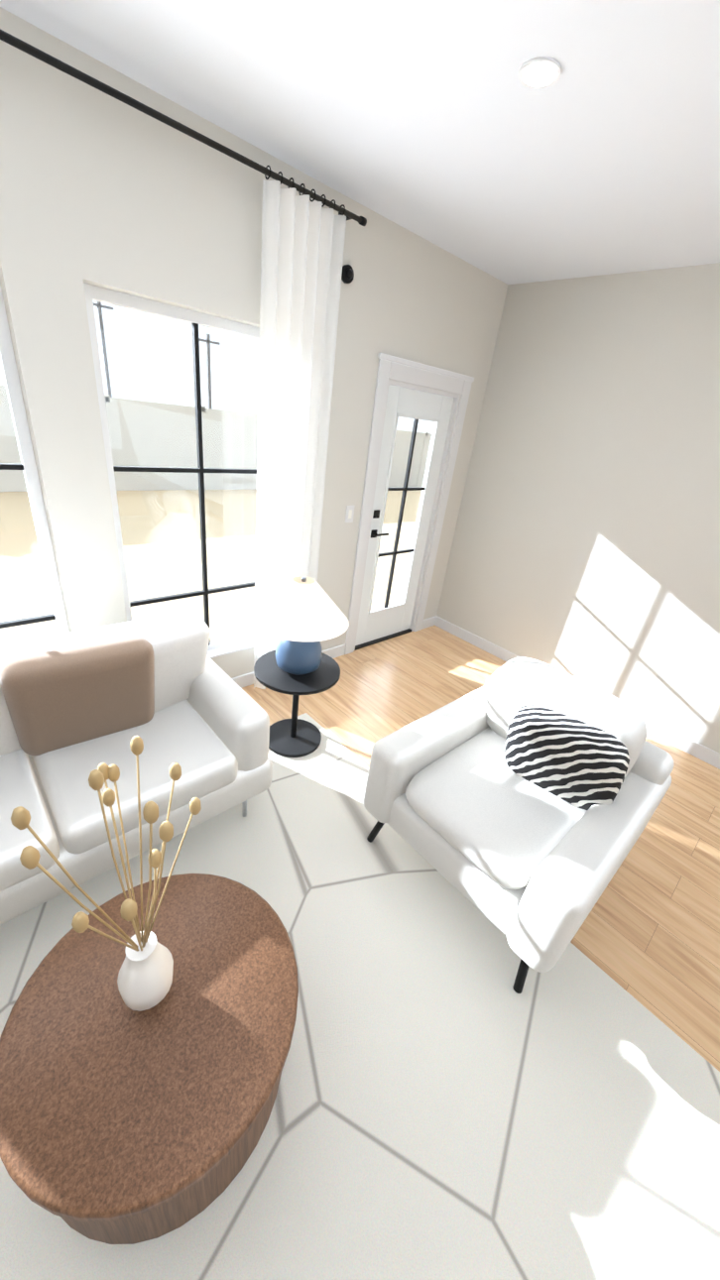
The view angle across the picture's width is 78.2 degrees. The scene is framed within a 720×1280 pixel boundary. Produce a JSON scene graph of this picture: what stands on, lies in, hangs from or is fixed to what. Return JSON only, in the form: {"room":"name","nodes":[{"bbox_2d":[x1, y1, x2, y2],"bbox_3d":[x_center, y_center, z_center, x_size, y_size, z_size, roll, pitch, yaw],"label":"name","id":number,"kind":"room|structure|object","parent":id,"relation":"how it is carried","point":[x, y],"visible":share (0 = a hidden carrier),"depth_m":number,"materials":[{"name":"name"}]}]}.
{"room":"living room","nodes":[
{"label":"living room","id":0,"kind":"room"},
{"bbox_2d":[0,6,508,678],"bbox_3d":[-1.195,-0.794,2.171,5.950,2.800,0.160,-17,36,-40],"label":"wall","id":1,"kind":"structure","parent":0,"point":[101,189],"depth_m":1.93,"materials":[{"name":"white paint"}]},
{"bbox_2d":[0,283,69,643],"bbox_3d":[-1.796,-0.451,1.717,0.986,1.856,0.137,-17,36,-40],"label":"window","id":2,"kind":"structure","parent":1,"relation":"in","point":[28,465],"depth_m":1.97,"materials":[{"name":"white"}]},
{"bbox_2d":[83,282,259,658],"bbox_3d":[-0.876,-0.733,2.514,0.986,1.856,0.137,-17,36,-40],"label":"window","id":3,"kind":"structure","parent":1,"relation":"in","point":[232,643],"depth_m":2.31,"materials":[{"name":"white"}]},
{"bbox_2d":[0,29,366,689],"bbox_3d":[-1.637,-0.542,1.622,4.025,2.715,0.140,-17,36,-40],"label":"curtains","id":4,"kind":"object","parent":1,"relation":"attached to","point":[302,246],"visible":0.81,"depth_m":2.34,"materials":[{"name":"white fabric"}]},
{"bbox_2d":[231,644,345,688],"bbox_3d":[-1.734,0.568,2.350,4.350,0.100,0.014,-17,36,-40],"label":"baseboard","id":5,"kind":"structure","parent":1,"relation":"attached to","point":[244,680],"depth_m":3.18,"materials":[{"name":"white wood"}]},
{"bbox_2d":[341,264,353,283],"bbox_3d":[-0.061,-1.999,2.420,0.080,0.080,0.051,-17,36,-40],"label":"sensor","id":6,"kind":"object","parent":1,"relation":"attached to","point":[347,275],"visible":0.94,"depth_m":2.41,"materials":[{"name":"black plastic"}]},
{"bbox_2d":[345,505,354,522],"bbox_3d":[-0.073,-0.898,3.163,0.075,0.120,0.009,-17,36,-40],"label":"switch plate","id":7,"kind":"object","parent":1,"relation":"attached to","point":[349,514],"visible":1,"depth_m":3.16,"materials":[{"name":"white plastic"}]},
{"bbox_2d":[344,352,473,654],"bbox_3d":[0.318,-0.981,3.635,1.024,2.175,0.175,-17,36,-40],"label":"door","id":8,"kind":"structure","parent":1,"relation":"attached to","point":[414,391],"depth_m":3.50,"materials":[{"name":"white wood"}]},
{"bbox_2d":[0,0,719,284],"bbox_3d":[2.333,0.041,-1.732,6.190,0.100,10.410,-17,36,-40],"label":"ceiling","id":9,"kind":"structure","parent":0,"point":[437,123],"depth_m":1.54,"materials":[{"name":"white paint"}]},
{"bbox_2d":[518,56,561,88],"bbox_3d":[0.542,-1.711,1.339,0.123,0.007,0.123,7,27,-1],"label":"recessed light","id":10,"kind":"object","parent":9,"relation":"in","point":[539,72],"visible":1,"depth_m":1.32,"materials":[{"name":"white plastic"}]},
{"bbox_2d":[241,625,719,1071],"bbox_3d":[1.983,2.604,-0.422,6.190,0.100,10.410,-17,36,-40],"label":"floor","id":11,"kind":"structure","parent":0,"point":[646,935],"depth_m":2.33,"materials":[{"name":"brown wood"}]},
{"bbox_2d":[0,712,719,1279],"bbox_3d":[-0.577,1.331,1.268,2.870,0.008,2.530,-17,36,-40],"label":"rug","id":12,"kind":"object","parent":11,"relation":"on","point":[450,1104],"visible":0.53,"depth_m":1.36,"materials":[{"name":"white carpet"}]},
{"bbox_2d":[0,610,272,925],"bbox_3d":[-1.518,0.549,1.514,2.350,0.925,0.870,-17,36,-40],"label":"sofa","id":13,"kind":"object","parent":12,"relation":"on","point":[76,707],"visible":0.98,"depth_m":1.73,"materials":[{"name":"white fabric"}]},
{"bbox_2d":[0,873,298,1244],"bbox_3d":[-0.548,1.115,1.261,0.720,0.385,0.720,-17,36,-40],"label":"coffee table","id":14,"kind":"object","parent":12,"relation":"on","point":[121,1122],"visible":0.98,"depth_m":1.06,"materials":[{"name":"brown wood"}]},
{"bbox_2d":[10,735,201,1011],"bbox_3d":[-0.513,0.591,1.013,0.330,0.770,0.371,-17,36,-40],"label":"vase","id":15,"kind":"object","parent":14,"relation":"on","point":[145,979],"visible":1,"depth_m":1.01,"materials":[{"name":"white ceramic"}]},
{"bbox_2d":[253,649,340,757],"bbox_3d":[-0.380,0.381,2.610,0.480,0.506,0.480,-17,36,-40],"label":"side table","id":16,"kind":"object","parent":12,"relation":"on","point":[293,737],"visible":0.79,"depth_m":2.56,"materials":[{"name":"black metal"}]},
{"bbox_2d":[251,576,349,674],"bbox_3d":[-0.317,-0.081,2.374,0.510,0.535,0.510,-17,36,-40],"label":"table lamp","id":17,"kind":"object","parent":16,"relation":"on","point":[300,618],"visible":1,"depth_m":2.22,"materials":[{"name":"white fabric"}]},
{"bbox_2d":[363,656,673,993],"bbox_3d":[0.693,0.627,1.960,1.000,0.912,0.920,-17,36,-40],"label":"armchair","id":18,"kind":"object","parent":12,"relation":"on","point":[517,800],"visible":1,"depth_m":1.73,"materials":[{"name":"white fabric"}]},
{"bbox_2d":[436,262,719,753],"bbox_3d":[4.335,0.644,0.833,0.160,2.800,10.050,-17,36,-40],"label":"wall","id":19,"kind":"structure","parent":0,"point":[585,545],"depth_m":3.12,"materials":[{"name":"white paint"}]},
{"bbox_2d":[432,615,719,769],"bbox_3d":[4.109,1.857,1.387,0.014,0.100,10.050,-17,36,-40],"label":"baseboard","id":20,"kind":"structure","parent":19,"relation":"attached to","point":[689,747],"depth_m":3.23,"materials":[{"name":"white wood"}]},
{"label":"outside","id":21,"kind":"structure","parent":0,"visible":0},
{"bbox_2d":[0,489,421,645],"bbox_3d":[-2.462,-3.525,11.001,70.000,0.050,90.000,-17,36,-40],"label":"ground","id":22,"kind":"structure","parent":21,"point":[250,526],"depth_m":6.37,"materials":[{"name":"beige"}]},
{"bbox_2d":[0,300,432,491],"bbox_3d":[-8.951,-8.722,13.521,54.120,5.300,14.200,-17,36,-40],"label":"fence","id":23,"kind":"object","parent":22,"relation":"on","point":[164,452],"depth_m":10.20,"materials":[{"name":"white"}]}
]}

